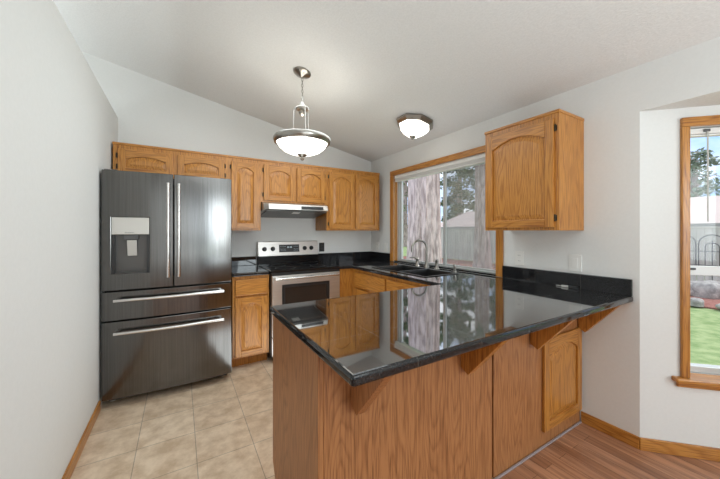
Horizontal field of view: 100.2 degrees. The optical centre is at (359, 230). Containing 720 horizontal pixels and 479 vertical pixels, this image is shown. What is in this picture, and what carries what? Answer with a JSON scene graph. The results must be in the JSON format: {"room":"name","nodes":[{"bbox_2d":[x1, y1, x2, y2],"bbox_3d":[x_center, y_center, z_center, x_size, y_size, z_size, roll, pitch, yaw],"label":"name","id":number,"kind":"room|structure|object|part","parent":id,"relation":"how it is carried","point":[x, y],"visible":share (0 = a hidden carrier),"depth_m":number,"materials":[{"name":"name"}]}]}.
{"room":"kitchen","nodes":[
{"label":"kitchen","id":0,"kind":"room"},
{"bbox_2d":[0,0,117,478],"bbox_3d":[-1.616,0.118,1.599,0.115,2.390,2.903,0,0,-31],"label":"wall","id":1,"kind":"structure","parent":0,"point":[59,127],"depth_m":1.36,"materials":[{"name":"paint"}]},
{"bbox_2d":[62,401,100,478],"bbox_3d":[-1.358,1.276,1.291,0.012,0.075,2.110,0,0,-31],"label":"baseboard","id":2,"kind":"structure","parent":1,"relation":"attached to","point":[72,464],"depth_m":1.78,"materials":[{"name":"brown wood"}]},
{"bbox_2d":[81,51,370,264],"bbox_3d":[-2.330,-0.440,2.933,6.011,3.506,0.120,0,0,-31],"label":"wall","id":3,"kind":"structure","parent":0,"point":[149,111],"depth_m":3.29,"materials":[{"name":"paint"}]},
{"bbox_2d":[112,141,227,178],"bbox_3d":[-1.814,-0.622,2.960,0.922,0.289,0.359,0,0,-31],"label":"upper cabinet","id":4,"kind":"object","parent":3,"relation":"attached to","point":[126,156],"visible":0.86,"depth_m":2.78,"materials":[{"name":"brown wood"}]},
{"bbox_3d":[-1.916,-0.605,2.700,0.402,0.215,0.018,0,0,-31],"label":"door","id":5,"kind":"part","parent":4,"relation":"part of","materials":[{"name":"brown wood"}]},
{"bbox_3d":[-1.917,-0.603,2.702,0.306,0.115,0.014,0,0,-31],"label":"panel","id":6,"kind":"part","parent":4,"relation":"part of","materials":[{"name":"brown wood"}]},
{"bbox_3d":[-1.817,-0.756,2.965,0.922,0.020,0.348,0,0,-31],"label":"moulding","id":7,"kind":"part","parent":4,"relation":"part of","materials":[{"name":"brown wood"}]},
{"bbox_3d":[-1.537,-0.605,2.927,0.402,0.215,0.018,0,0,-31],"label":"door","id":8,"kind":"part","parent":4,"relation":"part of","materials":[{"name":"brown wood"}]},
{"bbox_3d":[-1.538,-0.603,2.929,0.306,0.115,0.014,0,0,-31],"label":"panel","id":9,"kind":"part","parent":4,"relation":"part of","materials":[{"name":"brown wood"}]},
{"bbox_2d":[232,256,255,265],"bbox_3d":[-1.361,0.348,3.428,0.342,0.102,0.020,0,0,-31],"label":"backsplash","id":10,"kind":"structure","parent":3,"relation":"attached to","point":[248,260],"depth_m":3.44,"materials":[{"name":"black stone"}]},
{"bbox_2d":[228,155,260,230],"bbox_3d":[-1.283,-0.384,3.277,0.331,0.764,0.359,0,0,-31],"label":"upper cabinet","id":11,"kind":"object","parent":3,"relation":"attached to","point":[244,173],"visible":0.94,"depth_m":3.13,"materials":[{"name":"brown wood"}]},
{"bbox_3d":[-1.286,-0.756,3.282,0.331,0.020,0.348,0,0,-31],"label":"moulding","id":12,"kind":"part","parent":11,"relation":"part of","materials":[{"name":"brown wood"}]},
{"bbox_3d":[-1.194,-0.365,3.135,0.174,0.590,0.014,0,0,-31],"label":"panel","id":13,"kind":"part","parent":11,"relation":"part of","materials":[{"name":"brown wood"}]},
{"bbox_2d":[261,159,326,204],"bbox_3d":[-0.815,-0.537,3.558,0.777,0.457,0.359,0,0,-31],"label":"upper cabinet","id":14,"kind":"object","parent":3,"relation":"attached to","point":[281,182],"visible":0.97,"depth_m":3.39,"materials":[{"name":"brown wood"}]},
{"bbox_3d":[-0.884,-0.520,3.317,0.342,0.383,0.018,0,0,-31],"label":"door","id":15,"kind":"part","parent":14,"relation":"part of","materials":[{"name":"brown wood"}]},
{"bbox_3d":[-0.886,-0.518,3.319,0.246,0.283,0.014,0,0,-31],"label":"panel","id":16,"kind":"part","parent":14,"relation":"part of","materials":[{"name":"brown wood"}]},
{"bbox_3d":[-0.817,-0.756,3.562,0.777,0.020,0.348,0,0,-31],"label":"moulding","id":17,"kind":"part","parent":14,"relation":"part of","materials":[{"name":"brown wood"}]},
{"bbox_3d":[-0.571,-0.518,3.507,0.246,0.283,0.014,0,0,-31],"label":"panel","id":18,"kind":"part","parent":14,"relation":"part of","materials":[{"name":"brown wood"}]},
{"bbox_3d":[-0.570,-0.520,3.506,0.342,0.383,0.018,0,0,-31],"label":"door","id":19,"kind":"part","parent":14,"relation":"part of","materials":[{"name":"brown wood"}]},
{"bbox_2d":[261,202,327,218],"bbox_3d":[-0.785,-0.231,3.500,0.744,0.152,0.484,0,0,-31],"label":"range hood","id":20,"kind":"object","parent":3,"relation":"attached to","point":[268,209],"visible":0.84,"depth_m":3.35,"materials":[{"name":"silver metal"}]},
{"bbox_2d":[319,243,323,251],"bbox_3d":[-0.501,0.215,3.951,0.072,0.116,0.008,0,0,-31],"label":"wall outlet","id":21,"kind":"object","parent":3,"relation":"attached to","point":[321,245],"visible":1,"depth_m":3.94,"materials":[{"name":"black plastic"}]},
{"bbox_2d":[318,251,370,260],"bbox_3d":[-0.196,0.348,4.125,0.841,0.102,0.020,0,0,-31],"label":"backsplash","id":22,"kind":"structure","parent":3,"relation":"attached to","point":[344,255],"depth_m":4.10,"materials":[{"name":"black stone"}]},
{"bbox_2d":[316,167,379,230],"bbox_3d":[-0.154,-0.384,3.952,0.777,0.764,0.359,0,0,-31],"label":"upper cabinet","id":23,"kind":"object","parent":3,"relation":"attached to","point":[352,195],"visible":0.98,"depth_m":3.78,"materials":[{"name":"brown wood"}]},
{"bbox_3d":[-0.225,-0.367,3.712,0.342,0.690,0.018,0,0,-31],"label":"door","id":24,"kind":"part","parent":23,"relation":"part of","materials":[{"name":"brown wood"}]},
{"bbox_3d":[-0.226,-0.365,3.713,0.246,0.590,0.014,0,0,-31],"label":"panel","id":25,"kind":"part","parent":23,"relation":"part of","materials":[{"name":"brown wood"}]},
{"bbox_3d":[-0.157,-0.756,3.957,0.777,0.020,0.348,0,0,-31],"label":"moulding","id":26,"kind":"part","parent":23,"relation":"part of","materials":[{"name":"brown wood"}]},
{"bbox_3d":[0.090,-0.367,3.900,0.342,0.690,0.018,0,0,-31],"label":"door","id":27,"kind":"part","parent":23,"relation":"part of","materials":[{"name":"brown wood"}]},
{"bbox_3d":[0.089,-0.365,3.902,0.246,0.590,0.014,0,0,-31],"label":"panel","id":28,"kind":"part","parent":23,"relation":"part of","materials":[{"name":"brown wood"}]},
{"bbox_2d":[53,0,719,161],"bbox_3d":[-0.443,-1.630,-0.222,6.011,1.326,7.473,0,0,-31],"label":"ceiling","id":29,"kind":"structure","parent":0,"point":[457,64],"depth_m":2.11,"materials":[{"name":"paint"}]},
{"bbox_2d":[273,66,330,160],"bbox_3d":[-0.474,-0.945,2.472,0.464,0.740,0.464,0,0,-31],"label":"pendant lamp","id":30,"kind":"object","parent":29,"relation":"hanging from","point":[302,143],"visible":1,"depth_m":2.36,"materials":[{"name":"silver metal"}]},
{"bbox_3d":[-0.474,-0.680,2.472,0.422,0.118,0.422,0,0,-31],"label":"lamp shade","id":31,"kind":"part","parent":30,"relation":"part of","materials":[{"name":"white glass"}]},
{"bbox_2d":[396,113,432,139],"bbox_3d":[0.539,-0.996,2.967,0.344,0.211,0.351,0,0,-31],"label":"ceiling lamp","id":32,"kind":"object","parent":29,"relation":"attached to","point":[413,126],"visible":1,"depth_m":2.87,"materials":[{"name":"white glass"}]},
{"bbox_3d":[0.526,-0.973,2.959,0.288,0.103,0.288,13,-7,-30],"label":"lamp shade","id":33,"kind":"part","parent":32,"relation":"part of","materials":[{"name":"white glass"}]},
{"bbox_2d":[70,353,719,478],"bbox_3d":[-0.125,1.359,0.014,6.800,0.109,7.353,0,0,-31],"label":"floor","id":34,"kind":"structure","parent":0,"point":[221,427],"depth_m":1.84,"materials":[{"name":"beige tile"}]},
{"bbox_2d":[101,169,231,401],"bbox_3d":[-1.685,0.425,2.718,0.885,1.773,0.871,0,0,-31],"label":"refrigerator","id":35,"kind":"object","parent":34,"relation":"on","point":[166,239],"visible":1,"depth_m":2.37,"materials":[{"name":"grey metal"}]},
{"bbox_3d":[-1.747,-0.036,2.299,0.230,0.128,0.070,0,0,-31],"label":"control panel","id":36,"kind":"part","parent":35,"relation":"part of","materials":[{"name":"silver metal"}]},
{"bbox_3d":[-1.713,-0.003,2.338,0.448,0.895,0.108,0,0,-31],"label":"door","id":37,"kind":"part","parent":35,"relation":"part of","materials":[{"name":"black metal"}]},
{"bbox_3d":[-1.525,0.965,2.451,0.885,0.572,0.108,0,0,-31],"label":"freezer drawer","id":38,"kind":"part","parent":35,"relation":"part of","materials":[{"name":"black metal"}]},
{"bbox_3d":[-1.525,0.562,2.451,0.885,0.212,0.108,0,0,-31],"label":"freezer drawer","id":39,"kind":"part","parent":35,"relation":"part of","materials":[{"name":"black metal"}]},
{"bbox_3d":[-1.503,-0.004,2.360,0.025,0.736,0.072,0,0,-31],"label":"handle","id":40,"kind":"part","parent":35,"relation":"part of","materials":[{"name":"silver metal"}]},
{"bbox_3d":[-1.481,0.755,2.385,0.737,0.025,0.087,0,0,-31],"label":"handle","id":41,"kind":"part","parent":35,"relation":"part of","materials":[{"name":"silver metal"}]},
{"bbox_3d":[-1.481,0.513,2.385,0.737,0.025,0.087,0,0,-31],"label":"handle","id":42,"kind":"part","parent":35,"relation":"part of","materials":[{"name":"silver metal"}]},
{"bbox_3d":[-1.442,-0.004,2.397,0.025,0.736,0.072,0,0,-31],"label":"handle","id":43,"kind":"part","parent":35,"relation":"part of","materials":[{"name":"silver metal"}]},
{"bbox_3d":[-1.330,-0.003,2.567,0.431,0.895,0.108,0,0,-31],"label":"door","id":44,"kind":"part","parent":35,"relation":"part of","materials":[{"name":"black metal"}]},
{"bbox_2d":[230,275,268,366],"bbox_3d":[-1.204,0.874,3.170,0.338,0.878,0.625,0,0,-31],"label":"base cabinet","id":45,"kind":"object","parent":34,"relation":"on","point":[250,294],"visible":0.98,"depth_m":2.90,"materials":[{"name":"brown wood"}]},
{"bbox_2d":[232,256,269,276],"bbox_3d":[-1.202,0.365,3.163,0.342,0.137,0.639,0,0,-31],"label":"countertop","id":46,"kind":"structure","parent":45,"relation":"on","point":[241,266],"depth_m":3.18,"materials":[{"name":"black stone"}]},
{"bbox_3d":[-1.049,0.541,2.910,0.294,0.153,0.019,0,0,-31],"label":"drawer","id":47,"kind":"part","parent":45,"relation":"part of","materials":[{"name":"brown wood"}]},
{"bbox_3d":[-1.048,0.918,2.909,0.294,0.560,0.018,0,0,-31],"label":"door","id":48,"kind":"part","parent":45,"relation":"part of","materials":[{"name":"brown wood"}]},
{"bbox_3d":[-1.050,0.920,2.911,0.198,0.460,0.014,0,0,-31],"label":"panel","id":49,"kind":"part","parent":45,"relation":"part of","materials":[{"name":"brown wood"}]},
{"bbox_2d":[257,241,339,360],"bbox_3d":[-0.701,0.720,3.404,0.759,1.184,0.738,0,0,-31],"label":"range","id":50,"kind":"object","parent":34,"relation":"on","point":[293,281],"visible":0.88,"depth_m":3.23,"materials":[{"name":"silver metal"}]},
{"bbox_3d":[-0.553,1.153,3.160,0.741,0.180,0.038,0,0,-31],"label":"warming drawer","id":51,"kind":"part","parent":50,"relation":"part of","materials":[{"name":"silver metal"}]},
{"bbox_2d":[257,262,339,272],"bbox_3d":[-0.701,0.406,3.404,0.759,0.023,0.617,0,0,-31],"label":"cooktop","id":52,"kind":"object","parent":50,"relation":"in","point":[273,267],"depth_m":3.30,"materials":[{"name":"black glass"}]},
{"bbox_3d":[-0.552,0.749,3.157,0.741,0.604,0.040,0,0,-31],"label":"oven door","id":53,"kind":"part","parent":50,"relation":"part of","materials":[{"name":"silver metal"}]},
{"bbox_3d":[-0.532,0.475,3.110,0.688,0.025,0.060,0,0,-31],"label":"handle","id":54,"kind":"part","parent":50,"relation":"part of","materials":[{"name":"silver metal"}]},
{"bbox_2d":[340,268,351,296],"bbox_3d":[-0.044,0.874,3.874,0.840,0.878,0.606,0,0,-31],"label":"base cabinet","id":55,"kind":"object","parent":34,"relation":"on","point":[345,274],"visible":0.02,"depth_m":3.45,"materials":[{"name":"brown wood"}]},
{"bbox_2d":[352,269,428,295],"bbox_3d":[0.547,0.874,3.042,0.676,0.878,1.421,0,0,-31],"label":"base cabinet","id":56,"kind":"object","parent":34,"relation":"on","point":[363,282],"visible":0.06,"depth_m":3.05,"materials":[{"name":"brown wood"}]},
{"bbox_3d":[0.016,0.925,3.290,0.018,0.545,0.270,0,0,-31],"label":"door","id":57,"kind":"part","parent":56,"relation":"part of","materials":[{"name":"brown wood"}]},
{"bbox_3d":[0.096,0.545,3.158,0.019,0.155,0.580,0,0,-31],"label":"drawer","id":58,"kind":"part","parent":56,"relation":"part of","materials":[{"name":"brown wood"}]},
{"bbox_3d":[0.422,0.545,2.613,0.019,0.155,0.630,0,0,-31],"label":"drawer","id":59,"kind":"part","parent":56,"relation":"part of","materials":[{"name":"brown wood"}]},
{"bbox_2d":[273,305,620,478],"bbox_3d":[0.588,0.874,1.735,1.945,0.877,0.845,0,0,-31],"label":"base cabinet","id":60,"kind":"object","parent":34,"relation":"on","point":[476,414],"visible":0.76,"depth_m":1.41,"materials":[{"name":"brown wood"}]},
{"bbox_3d":[-0.297,0.874,1.343,0.022,0.877,0.610,0,0,-31],"label":"panel","id":61,"kind":"part","parent":60,"relation":"part of","materials":[{"name":"brown wood"}]},
{"bbox_3d":[0.275,0.874,1.342,0.960,0.877,0.020,0,0,-31],"label":"panel","id":62,"kind":"part","parent":60,"relation":"part of","materials":[{"name":"brown wood"}]},
{"bbox_2d":[269,251,632,386],"bbox_3d":[0.069,0.365,2.586,1.965,0.137,2.934,0,0,-31],"label":"countertop","id":63,"kind":"structure","parent":60,"relation":"on","point":[363,338],"depth_m":1.49,"materials":[{"name":"black stone"}]},
{"bbox_2d":[372,265,458,277],"bbox_3d":[0.523,0.485,3.022,0.428,0.185,0.818,0,0,-31],"label":"sink","id":64,"kind":"object","parent":63,"relation":"in","point":[411,270],"visible":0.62,"depth_m":3.05,"materials":[{"name":"black"}]},
{"bbox_3d":[0.426,0.487,3.185,0.376,0.181,0.386,0,0,-31],"label":"bowl","id":65,"kind":"part","parent":64,"relation":"part of","materials":[{"name":"black"}]},
{"bbox_3d":[0.629,0.487,2.846,0.376,0.181,0.356,0,0,-31],"label":"bowl","id":66,"kind":"part","parent":64,"relation":"part of","materials":[{"name":"black"}]},
{"bbox_2d":[410,239,438,268],"bbox_3d":[0.654,0.245,3.211,0.212,0.306,0.420,0,0,-31],"label":"kitchen faucet","id":67,"kind":"object","parent":63,"relation":"on","point":[418,240],"visible":1,"depth_m":3.23,"materials":[{"name":"silver metal"}]},
{"bbox_3d":[0.613,0.344,3.380,0.112,0.109,0.053,0,0,3],"label":"handle","id":68,"kind":"part","parent":67,"relation":"part of","materials":[{"name":"silver metal"}]},
{"bbox_3d":[0.636,0.210,3.223,0.197,0.236,0.023,0,0,-18],"label":"spout","id":69,"kind":"part","parent":67,"relation":"part of","materials":[{"name":"silver metal"}]},
{"bbox_3d":[0.784,0.344,3.094,0.053,0.109,0.112,0,0,25],"label":"handle","id":70,"kind":"part","parent":67,"relation":"part of","materials":[{"name":"silver metal"}]},
{"bbox_2d":[557,285,578,288],"bbox_3d":[1.455,0.391,2.117,0.018,0.016,0.140,0,0,-31],"label":"wall outlet","id":71,"kind":"object","parent":63,"relation":"on","point":[569,286],"visible":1,"depth_m":2.10,"materials":[{"name":"black plastic"}]},
{"bbox_3d":[1.108,0.874,1.842,0.944,0.877,0.016,0,0,-31],"label":"panel","id":72,"kind":"part","parent":60,"relation":"part of","materials":[{"name":"brown wood"}]},
{"bbox_3d":[1.308,0.938,1.939,0.465,0.560,0.018,0,0,-31],"label":"door","id":73,"kind":"part","parent":60,"relation":"part of","materials":[{"name":"brown wood"}]},
{"bbox_3d":[1.307,0.940,1.941,0.363,0.454,0.014,0,0,-31],"label":"panel","id":74,"kind":"part","parent":60,"relation":"part of","materials":[{"name":"brown wood"}]},
{"bbox_2d":[371,36,719,436],"bbox_3d":[2.082,0.159,1.275,0.140,2.308,7.253,0,0,-31],"label":"wall","id":75,"kind":"structure","parent":0,"point":[610,107],"depth_m":1.94,"materials":[{"name":"paint"}]},
{"bbox_2d":[371,251,389,260],"bbox_3d":[0.279,0.348,4.131,0.020,0.102,0.456,0,0,-31],"label":"backsplash","id":76,"kind":"structure","parent":75,"relation":"attached to","point":[374,255],"depth_m":4.11,"materials":[{"name":"black stone"}]},
{"bbox_2d":[384,243,387,251],"bbox_3d":[0.348,0.223,4.029,0.008,0.116,0.072,0,0,-31],"label":"light switch","id":77,"kind":"object","parent":75,"relation":"attached to","point":[385,244],"visible":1,"depth_m":4.02,"materials":[{"name":"white plastic"}]},
{"bbox_2d":[390,145,502,276],"bbox_3d":[0.864,-0.185,3.282,0.151,1.168,1.596,0,0,-31],"label":"window","id":78,"kind":"structure","parent":75,"relation":"in","point":[393,185],"depth_m":3.26,"materials":[{"name":"brown wood"}]},
{"bbox_3d":[0.727,-0.148,3.566,0.025,1.048,0.775,0,0,-31],"label":"sash","id":79,"kind":"part","parent":78,"relation":"part of","materials":[{"name":"silver metal"}]},
{"bbox_3d":[0.808,-0.738,3.249,0.021,0.062,1.596,0,0,-31],"label":"head casing","id":80,"kind":"part","parent":78,"relation":"part of","materials":[{"name":"brown wood"}]},
{"bbox_2d":[395,153,484,181],"bbox_3d":[0.841,-0.666,3.270,0.050,0.079,1.460,0,0,-31],"label":"window blind","id":81,"kind":"object","parent":78,"relation":"attached to","point":[477,159],"visible":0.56,"depth_m":3.16,"materials":[{"name":"white plastic"}]},
{"bbox_3d":[0.842,0.391,3.271,0.060,0.016,1.466,0,0,-31],"label":"sill","id":82,"kind":"part","parent":78,"relation":"part of","materials":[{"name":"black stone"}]},
{"bbox_3d":[0.896,-0.160,3.303,0.065,1.095,1.510,0,0,-31],"label":"frame","id":83,"kind":"part","parent":78,"relation":"part of","materials":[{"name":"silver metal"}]},
{"bbox_3d":[1.095,-0.148,3.000,0.023,1.048,0.695,0,0,-31],"label":"sash","id":84,"kind":"part","parent":78,"relation":"part of","materials":[{"name":"silver metal"}]},
{"bbox_2d":[515,251,523,265],"bbox_3d":[1.295,0.223,2.446,0.008,0.116,0.072,0,0,-31],"label":"wall outlet","id":85,"kind":"object","parent":75,"relation":"attached to","point":[519,255],"visible":1,"depth_m":2.44,"materials":[{"name":"white plastic"}]},
{"bbox_2d":[484,109,583,229],"bbox_3d":[1.246,-0.384,2.198,0.344,0.764,0.541,0,0,-31],"label":"upper cabinet","id":86,"kind":"object","parent":75,"relation":"attached to","point":[534,166],"visible":1,"depth_m":2.02,"materials":[{"name":"brown wood"}]},
{"bbox_3d":[1.105,-0.365,2.119,0.014,0.590,0.390,0,0,-31],"label":"panel","id":87,"kind":"part","parent":86,"relation":"part of","materials":[{"name":"brown wood"}]},
{"bbox_3d":[1.104,-0.367,2.118,0.018,0.690,0.486,0,0,-31],"label":"door","id":88,"kind":"part","parent":86,"relation":"part of","materials":[{"name":"brown wood"}]},
{"bbox_3d":[1.250,-0.756,2.201,0.333,0.020,0.541,0,0,-31],"label":"moulding","id":89,"kind":"part","parent":86,"relation":"part of","materials":[{"name":"brown wood"}]},
{"bbox_2d":[502,266,632,295],"bbox_3d":[1.436,0.348,2.196,0.020,0.102,0.852,0,0,-31],"label":"backsplash","id":90,"kind":"structure","parent":75,"relation":"attached to","point":[620,286],"depth_m":2.09,"materials":[{"name":"black stone"}]},
{"bbox_2d":[569,254,581,271],"bbox_3d":[1.501,0.225,2.101,0.008,0.116,0.080,0,0,-31],"label":"light switch","id":91,"kind":"object","parent":75,"relation":"attached to","point":[575,261],"visible":1,"depth_m":2.10,"materials":[{"name":"white plastic"}]},
{"bbox_2d":[581,411,638,448],"bbox_3d":[1.597,1.276,1.937,0.012,0.075,0.306,0,0,-31],"label":"baseboard","id":92,"kind":"structure","parent":75,"relation":"attached to","point":[609,429],"depth_m":1.92,"materials":[{"name":"brown wood"}]},
{"bbox_2d":[403,247,719,364],"bbox_3d":[28.514,1.663,28.698,71.600,0.200,100.000,0,0,-31],"label":"ground","id":93,"kind":"structure","parent":0,"point":[704,322],"depth_m":4.49,"materials":[{"name":"green plant"}]},
{"bbox_2d":[403,180,407,246],"bbox_3d":[4.656,-5.138,29.537,6.777,13.402,6.362,0,0,-1],"label":"fir tree","id":94,"kind":"object","parent":93,"relation":"on","point":[405,187],"visible":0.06,"depth_m":29.74,"materials":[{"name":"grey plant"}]},
{"bbox_2d":[406,173,441,263],"bbox_3d":[2.273,-5.106,8.963,4.907,13.338,4.308,0,0,18],"label":"fir tree","id":95,"kind":"object","parent":93,"relation":"on","point":[424,211],"visible":0.12,"depth_m":8.60,"materials":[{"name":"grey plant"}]},
{"bbox_2d":[440,167,474,222],"bbox_3d":[11.504,-5.137,33.938,6.663,13.401,6.841,0,0,-9],"label":"leafy tree","id":96,"kind":"object","parent":93,"relation":"on","point":[457,208],"visible":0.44,"depth_m":33.06,"materials":[{"name":"green plant"}]},
{"bbox_2d":[441,226,719,281],"bbox_3d":[8.747,0.723,10.060,0.200,1.680,20.291,0,0,-31],"label":"fence","id":97,"kind":"object","parent":93,"relation":"on","point":[460,243],"visible":0.14,"depth_m":8.66,"materials":[{"name":"grey wood"}]},
{"bbox_3d":[8.732,-0.098,9.998,0.110,0.038,20.200,0,0,-31],"label":"cap rail","id":98,"kind":"part","parent":97,"relation":"part of","materials":[{"name":"white wood"}]},
{"bbox_2d":[441,196,719,265],"bbox_3d":[14.783,0.038,13.382,8.090,3.050,24.600,0,0,-31],"label":"house","id":99,"kind":"object","parent":93,"relation":"on","point":[698,205],"visible":0.19,"depth_m":12.03,"materials":[{"name":"grey"}]},
{"bbox_2d":[690,297,704,306],"bbox_3d":[6.866,1.456,6.213,0.316,0.157,0.320,0,0,-31],"label":"edging stone","id":100,"kind":"object","parent":93,"relation":"on","point":[696,302],"visible":0.7,"depth_m":6.09,"materials":[{"name":"white stone"}]},
{"bbox_2d":[690,147,719,196],"bbox_3d":[21.663,-1.911,19.396,8.424,6.948,6.889,0,0,-31],"label":"leafy tree","id":101,"kind":"object","parent":93,"relation":"on","point":[696,168],"visible":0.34,"depth_m":19.10,"materials":[{"name":"green plant"}]},
{"bbox_2d":[403,256,719,309],"bbox_3d":[6.439,1.548,10.374,3.500,0.030,17.200,0,0,-31],"label":"ground","id":102,"kind":"structure","parent":0,"point":[709,303],"depth_m":12.21,"materials":[{"name":"grey concrete"}]},
{"bbox_2d":[463,164,492,269],"bbox_3d":[4.825,-5.134,12.082,4.420,13.393,3.797,0,0,5],"label":"fir tree","id":103,"kind":"object","parent":102,"relation":"on","point":[482,246],"visible":0.06,"depth_m":11.78,"materials":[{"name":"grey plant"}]},
{"bbox_2d":[690,280,719,298],"bbox_3d":[8.074,1.347,7.058,0.639,0.379,0.664,0,0,-31],"label":"boulder","id":104,"kind":"object","parent":102,"relation":"on","point":[710,289],"visible":0.83,"depth_m":6.87,"materials":[{"name":"grey stone"}]},
{"bbox_2d":[690,235,719,279],"bbox_3d":[9.381,0.818,8.376,0.019,1.431,4.372,0,0,-31],"label":"trellis","id":105,"kind":"object","parent":102,"relation":"on","point":[705,251],"visible":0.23,"depth_m":8.24,"materials":[{"name":"black metal"}]},
{"bbox_2d":[640,105,719,447],"bbox_3d":[2.183,0.298,1.755,1.000,2.030,0.140,0,0,14],"label":"wall","id":106,"kind":"structure","parent":0,"point":[671,412],"depth_m":1.78,"materials":[{"name":"paint"}]},
{"bbox_2d":[639,437,719,461],"bbox_3d":[2.162,1.276,1.682,1.005,0.075,0.012,0,0,14],"label":"baseboard","id":107,"kind":"structure","parent":106,"relation":"attached to","point":[645,444],"depth_m":1.75,"materials":[{"name":"brown wood"}]},
{"bbox_2d":[671,115,719,390],"bbox_3d":[2.198,0.127,1.723,0.735,1.563,0.175,0,0,14],"label":"window","id":108,"kind":"structure","parent":106,"relation":"in","point":[686,379],"depth_m":1.74,"materials":[{"name":"brown wood"}]},
{"bbox_3d":[2.185,0.124,1.672,0.655,1.453,0.020,0,0,14],"label":"casing","id":109,"kind":"part","parent":108,"relation":"part of","materials":[{"name":"brown wood"}]},
{"bbox_3d":[2.191,0.879,1.696,0.735,0.057,0.120,0,0,14],"label":"sill","id":110,"kind":"part","parent":108,"relation":"part of","materials":[{"name":"brown wood"}]},
{"bbox_3d":[2.185,-0.628,1.671,0.655,0.053,0.021,0,0,14],"label":"head casing","id":111,"kind":"part","parent":108,"relation":"part of","materials":[{"name":"brown wood"}]},
{"bbox_2d":[690,127,719,221],"bbox_3d":[2.196,-0.325,1.714,0.535,0.545,0.052,0,0,14],"label":"window blind","id":112,"kind":"object","parent":108,"relation":"attached to","point":[715,131],"visible":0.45,"depth_m":1.74,"materials":[{"name":"white plastic"}]},
{"bbox_3d":[2.197,-0.557,1.720,0.529,0.010,0.036,0,0,14],"label":"rail","id":113,"kind":"part","parent":112,"relation":"part of","materials":[{"name":"white plastic"}]},
{"bbox_3d":[2.208,0.124,1.785,0.557,1.453,0.050,0,0,14],"label":"frame","id":114,"kind":"part","parent":108,"relation":"part of","materials":[{"name":"silver metal"}]},
{"bbox_3d":[2.212,0.240,1.778,0.495,0.055,0.030,0,0,14],"label":"meeting rail","id":115,"kind":"part","parent":108,"relation":"part of","materials":[{"name":"white plastic"}]},
{"bbox_2d":[643,91,719,110],"bbox_3d":[2.703,-0.776,0.906,0.826,0.121,2.600,0,0,-31],"label":"ceiling","id":116,"kind":"structure","parent":0,"point":[710,99],"depth_m":1.68,"materials":[{"name":"paint"}]}
]}

